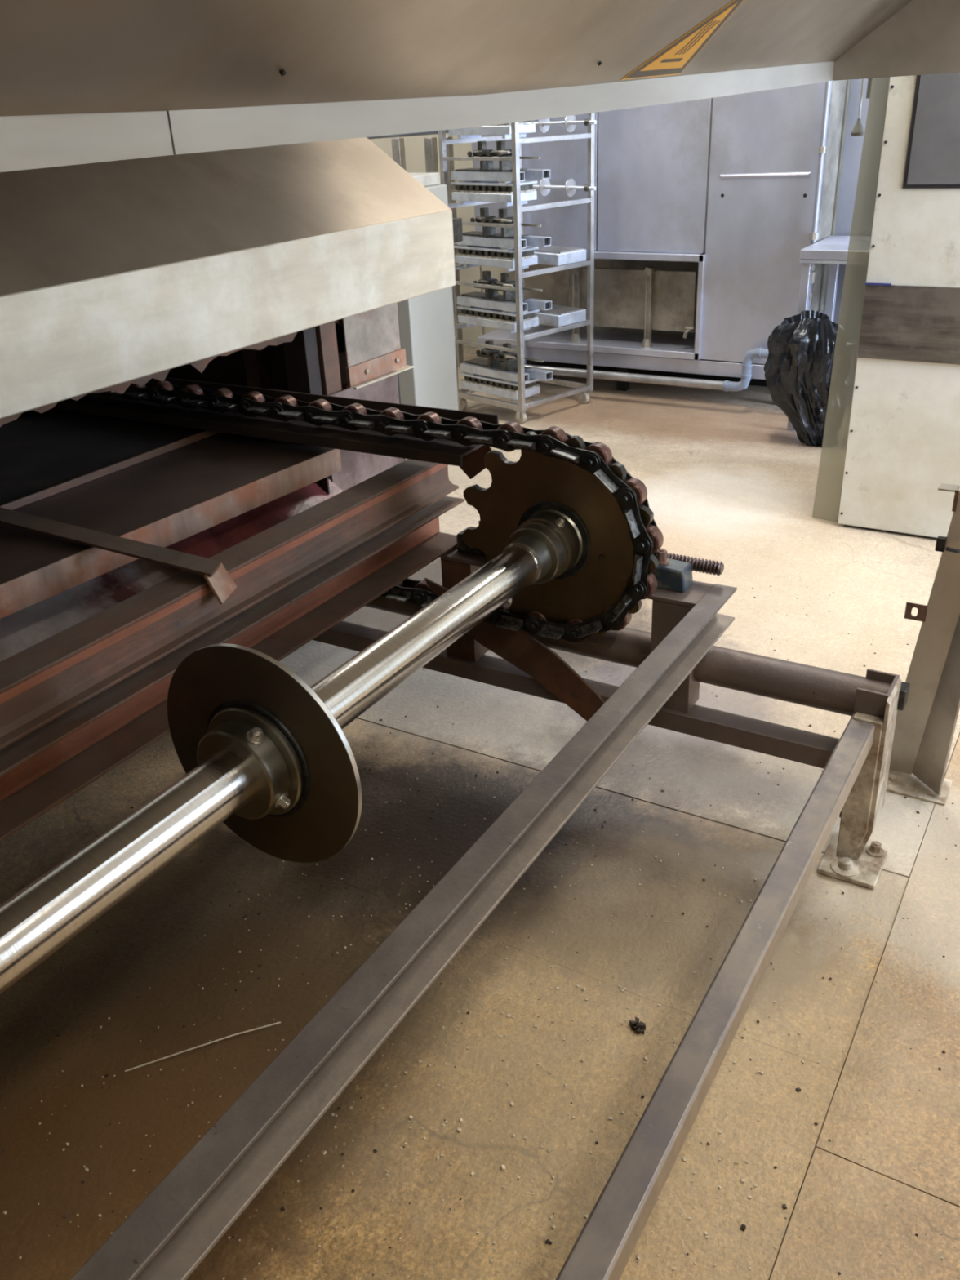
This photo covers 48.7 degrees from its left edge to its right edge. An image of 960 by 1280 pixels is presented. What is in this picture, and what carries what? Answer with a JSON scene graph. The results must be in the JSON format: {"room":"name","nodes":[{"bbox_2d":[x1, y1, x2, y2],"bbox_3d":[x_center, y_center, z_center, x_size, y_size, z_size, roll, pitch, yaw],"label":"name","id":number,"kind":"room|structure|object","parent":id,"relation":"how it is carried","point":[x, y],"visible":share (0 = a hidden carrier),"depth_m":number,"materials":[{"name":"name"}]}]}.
{"room":"industrial hall","nodes":[
{"label":"industrial hall","id":0,"kind":"room"},
{"bbox_2d":[369,133,509,347],"bbox_3d":[2.062,-3.155,5.945,11.700,3.320,0.215,13,31,28],"label":"wall","id":1,"kind":"structure","parent":0,"point":[415,156],"depth_m":7.42,"materials":[{"name":"white paint"}]},
{"bbox_2d":[0,346,959,1279],"bbox_3d":[-0.658,0.682,2.590,11.700,0.301,11.700,13,31,28],"label":"floor","id":2,"kind":"structure","parent":0,"point":[726,480],"depth_m":2.16,"materials":[{"name":"tile"}]},
{"bbox_2d":[124,1021,280,1071],"bbox_3d":[-0.530,0.779,2.038,0.297,0.012,0.006,-12,28,-18],"label":"straw","id":3,"kind":"object","parent":2,"relation":"on","point":[268,1025],"visible":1,"depth_m":2.03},
{"bbox_2d":[0,137,455,662],"bbox_3d":[-1.823,-0.220,2.144,1.960,1.810,4.775,13,31,28],"label":"machine","id":4,"kind":"object","parent":2,"relation":"on","point":[284,267],"visible":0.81,"depth_m":2.68,"materials":[{"name":"metal"}]},
{"bbox_2d":[0,0,959,172],"bbox_3d":[-1.056,-0.722,0.955,4.200,0.607,5.363,13,31,28],"label":"machine housing","id":5,"kind":"object","parent":4,"relation":"on","point":[82,82],"visible":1,"depth_m":1.14,"materials":[{"name":"silver metal"}]},
{"bbox_2d":[366,129,463,366],"bbox_3d":[-0.346,-2.592,7.030,1.121,1.500,0.100,13,31,28],"label":"stand","id":6,"kind":"object","parent":2,"relation":"on","point":[430,143],"visible":0.3,"depth_m":6.79,"materials":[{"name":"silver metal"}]},
{"bbox_2d":[397,172,462,410],"bbox_3d":[-0.353,-1.658,5.397,0.355,1.310,0.525,13,31,28],"label":"wall panel","id":7,"kind":"object","parent":2,"relation":"on","point":[425,322],"visible":0.2,"depth_m":5.29,"materials":[{"name":"paint"}]},
{"bbox_2d":[0,377,909,1279],"bbox_3d":[-1.339,0.421,1.817,3.354,0.921,3.447,13,31,28],"label":"frame","id":8,"kind":"object","parent":2,"relation":"on","point":[81,701],"visible":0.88,"depth_m":1.98,"materials":[{"name":"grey metal"}]},
{"bbox_2d":[164,479,343,570],"bbox_3d":[-0.521,-0.279,2.694,0.267,0.168,0.620,13,31,28],"label":"film","id":9,"kind":"object","parent":8,"relation":"hanging from","point":[207,543],"visible":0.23,"depth_m":2.68,"materials":[{"name":"red plastic"}]},
{"bbox_2d":[0,431,658,995],"bbox_3d":[-0.654,0.431,1.285,0.520,0.517,3.530,13,31,28],"label":"shaft","id":10,"kind":"object","parent":8,"relation":"attached to","point":[264,753],"visible":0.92,"depth_m":1.71,"materials":[{"name":"silver metal"}]},
{"bbox_2d":[92,380,663,643],"bbox_3d":[-0.597,-0.422,2.946,2.333,0.536,0.114,13,31,28],"label":"chain","id":11,"kind":"object","parent":10,"relation":"on","point":[595,458],"visible":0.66,"depth_m":2.56,"materials":[{"name":"black metal"}]},
{"bbox_2d":[456,520,693,592],"bbox_3d":[0.216,-0.266,2.584,0.621,0.192,0.070,13,31,28],"label":"block","id":12,"kind":"object","parent":8,"relation":"on","point":[673,575],"visible":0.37,"depth_m":2.47,"materials":[{"name":"blue metal"}]},
{"bbox_2d":[666,552,724,575],"bbox_3d":[0.404,-0.203,2.570,0.380,0.047,0.053,13,31,28],"label":"rod","id":13,"kind":"object","parent":12,"relation":"attached to","point":[705,566],"visible":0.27,"depth_m":2.49,"materials":[{"name":"brown metal"}]},
{"bbox_2d":[2,756,955,1279],"bbox_3d":[0.101,0.777,1.998,1.601,0.005,1.498,13,31,28],"label":"crumbs","id":14,"kind":"object","parent":2,"relation":"on","point":[67,1144],"visible":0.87,"depth_m":1.98,"materials":[{"name":"beige food"}]},
{"bbox_2d":[1,586,956,1275],"bbox_3d":[0.380,0.419,2.676,2.302,0.006,3.100,13,31,28],"label":"debris","id":15,"kind":"object","parent":2,"relation":"on","point":[743,1227],"depth_m":2.09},
{"bbox_2d":[438,112,595,423],"bbox_3d":[0.215,-2.173,5.819,0.598,1.800,0.568,-25,35,-37],"label":"trolley","id":16,"kind":"object","parent":2,"relation":"on","point":[583,388],"visible":0.62,"depth_m":5.71,"materials":[{"name":"silver metal"}]},
{"bbox_2d":[448,120,535,139],"bbox_3d":[0.091,-2.703,5.354,0.209,0.305,0.580,-25,35,-37],"label":"tray","id":17,"kind":"object","parent":16,"relation":"on","point":[526,126],"depth_m":5.35,"materials":[{"name":"metal"}]},
{"bbox_2d":[450,140,550,206],"bbox_3d":[0.105,-2.422,5.497,0.209,0.305,0.580,-25,35,-37],"label":"tray","id":18,"kind":"object","parent":16,"relation":"on","point":[486,183],"depth_m":5.46,"materials":[{"name":"metal"}]},
{"bbox_2d":[453,207,551,271],"bbox_3d":[0.118,-2.137,5.641,0.209,0.305,0.580,-25,35,-37],"label":"tray","id":19,"kind":"object","parent":16,"relation":"on","point":[487,247],"depth_m":5.61,"materials":[{"name":"metal"}]},
{"bbox_2d":[456,271,551,333],"bbox_3d":[0.132,-1.852,5.786,0.209,0.305,0.580,-25,35,-37],"label":"tray","id":20,"kind":"object","parent":16,"relation":"on","point":[488,308],"depth_m":5.75,"materials":[{"name":"metal"}]},
{"bbox_2d":[459,340,552,401],"bbox_3d":[0.147,-1.521,5.954,0.209,0.305,0.580,-25,35,-37],"label":"tray","id":21,"kind":"object","parent":16,"relation":"on","point":[492,376],"depth_m":5.92,"materials":[{"name":"metal"}]},
{"bbox_2d":[533,245,586,266],"bbox_3d":[0.414,-2.116,5.830,0.230,0.068,0.255,-25,35,-37],"label":"metal box","id":22,"kind":"object","parent":16,"relation":"on","point":[557,255],"visible":0.83,"depth_m":5.75,"materials":[{"name":"metal"}]},
{"bbox_2d":[534,304,586,326],"bbox_3d":[0.427,-1.831,5.974,0.230,0.068,0.255,-25,35,-37],"label":"metal box","id":23,"kind":"object","parent":16,"relation":"on","point":[559,315],"visible":0.77,"depth_m":5.89,"materials":[{"name":"metal"}]},
{"bbox_2d":[533,178,595,196],"bbox_3d":[0.449,-2.456,5.753,0.090,0.090,0.460,-25,35,-37],"label":"roller","id":24,"kind":"object","parent":16,"relation":"on","point":[544,187],"visible":0.9,"depth_m":5.74,"materials":[{"name":"metal"}]},
{"bbox_2d":[534,115,596,133],"bbox_3d":[0.436,-2.737,5.611,0.090,0.090,0.460,-25,35,-37],"label":"roller","id":25,"kind":"object","parent":16,"relation":"on","point":[570,122],"visible":0.78,"depth_m":5.59,"materials":[{"name":"metal"}]},
{"bbox_2d":[307,942,804,1279],"bbox_3d":[0.149,0.827,1.892,0.706,0.006,0.650,13,31,28],"label":"chips","id":26,"kind":"object","parent":2,"relation":"on","point":[684,1158],"visible":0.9,"depth_m":1.86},
{"bbox_2d":[629,1017,645,1034],"bbox_3d":[0.303,0.743,2.037,0.025,0.014,0.038,-19,31,-29],"label":"lump","id":27,"kind":"object","parent":2,"relation":"on","point":[641,1026],"visible":1,"depth_m":2.03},
{"bbox_2d":[471,79,850,391],"bbox_3d":[1.029,-2.637,6.050,2.030,2.350,0.830,13,31,28],"label":"tall cabinet","id":28,"kind":"object","parent":2,"relation":"on","point":[704,208],"visible":0.63,"depth_m":5.73,"materials":[{"name":"silver metal"}]},
{"bbox_2d":[524,347,768,391],"bbox_3d":[0.901,-1.632,6.138,2.125,0.250,0.213,13,31,28],"label":"drain pipe","id":29,"kind":"object","parent":28,"relation":"attached to","point":[726,385],"visible":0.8,"depth_m":5.97,"materials":[{"name":"grey metal"}]},
{"bbox_2d":[682,325,695,337],"bbox_3d":[1.187,-1.740,5.983,0.060,0.062,0.090,13,31,28],"label":"tap","id":30,"kind":"object","parent":28,"relation":"on","point":[687,329],"depth_m":5.96,"materials":[{"name":"metal"}]},
{"bbox_2d":[763,310,838,446],"bbox_3d":[1.603,-1.283,5.224,0.418,0.630,0.316,13,31,28],"label":"bag","id":31,"kind":"object","parent":2,"relation":"on","point":[797,368],"visible":0.79,"depth_m":5.12,"materials":[{"name":"black plastic"}]},
{"bbox_2d":[786,235,849,431],"bbox_3d":[2.220,-1.498,5.295,1.161,0.900,0.572,13,31,28],"label":"steel table","id":32,"kind":"object","parent":2,"relation":"on","point":[832,250],"visible":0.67,"depth_m":5.23,"materials":[{"name":"silver metal"}]},
{"bbox_2d":[808,80,831,310],"bbox_3d":[1.663,-2.370,5.186,0.048,2.600,0.100,13,31,28],"label":"pipe","id":33,"kind":"object","parent":2,"relation":"on","point":[813,236],"visible":0.51,"depth_m":5.24,"materials":[{"name":"grey metal"}]},
{"bbox_2d":[833,78,869,324],"bbox_3d":[2.406,-2.293,5.186,1.252,2.400,0.077,13,31,28],"label":"wall panel","id":34,"kind":"object","parent":2,"relation":"on","point":[853,145],"visible":0.08,"depth_m":5.44,"materials":[{"name":"silver metal"}]},
{"bbox_2d":[812,72,959,538],"bbox_3d":[2.317,-1.505,3.694,1.890,2.350,0.814,13,31,28],"label":"machine","id":35,"kind":"object","parent":2,"relation":"on","point":[891,437],"visible":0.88,"depth_m":3.89,"materials":[{"name":"paint"}]},
{"bbox_2d":[885,483,959,805],"bbox_3d":[1.091,-0.006,2.533,0.193,0.830,0.145,13,31,28],"label":"machine leg","id":36,"kind":"object","parent":2,"relation":"on","point":[924,731],"visible":0.9,"depth_m":2.59,"materials":[{"name":"painted steel"},{"name":"oiled black steel"}]},
{"bbox_3d":[-0.807,-2.459,0.998,11.700,0.150,11.700,13,31,28],"label":"ceiling","id":37,"kind":"structure","parent":0,"visible":0},
{"bbox_2d":[850,78,871,136],"bbox_3d":[1.537,-2.930,3.987,0.068,1.868,0.054,13,31,28],"label":"pull cord","id":38,"kind":"object","parent":37,"relation":"hanging from","point":[858,130],"visible":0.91,"depth_m":4.38,"materials":[{"name":"grey plastic"}]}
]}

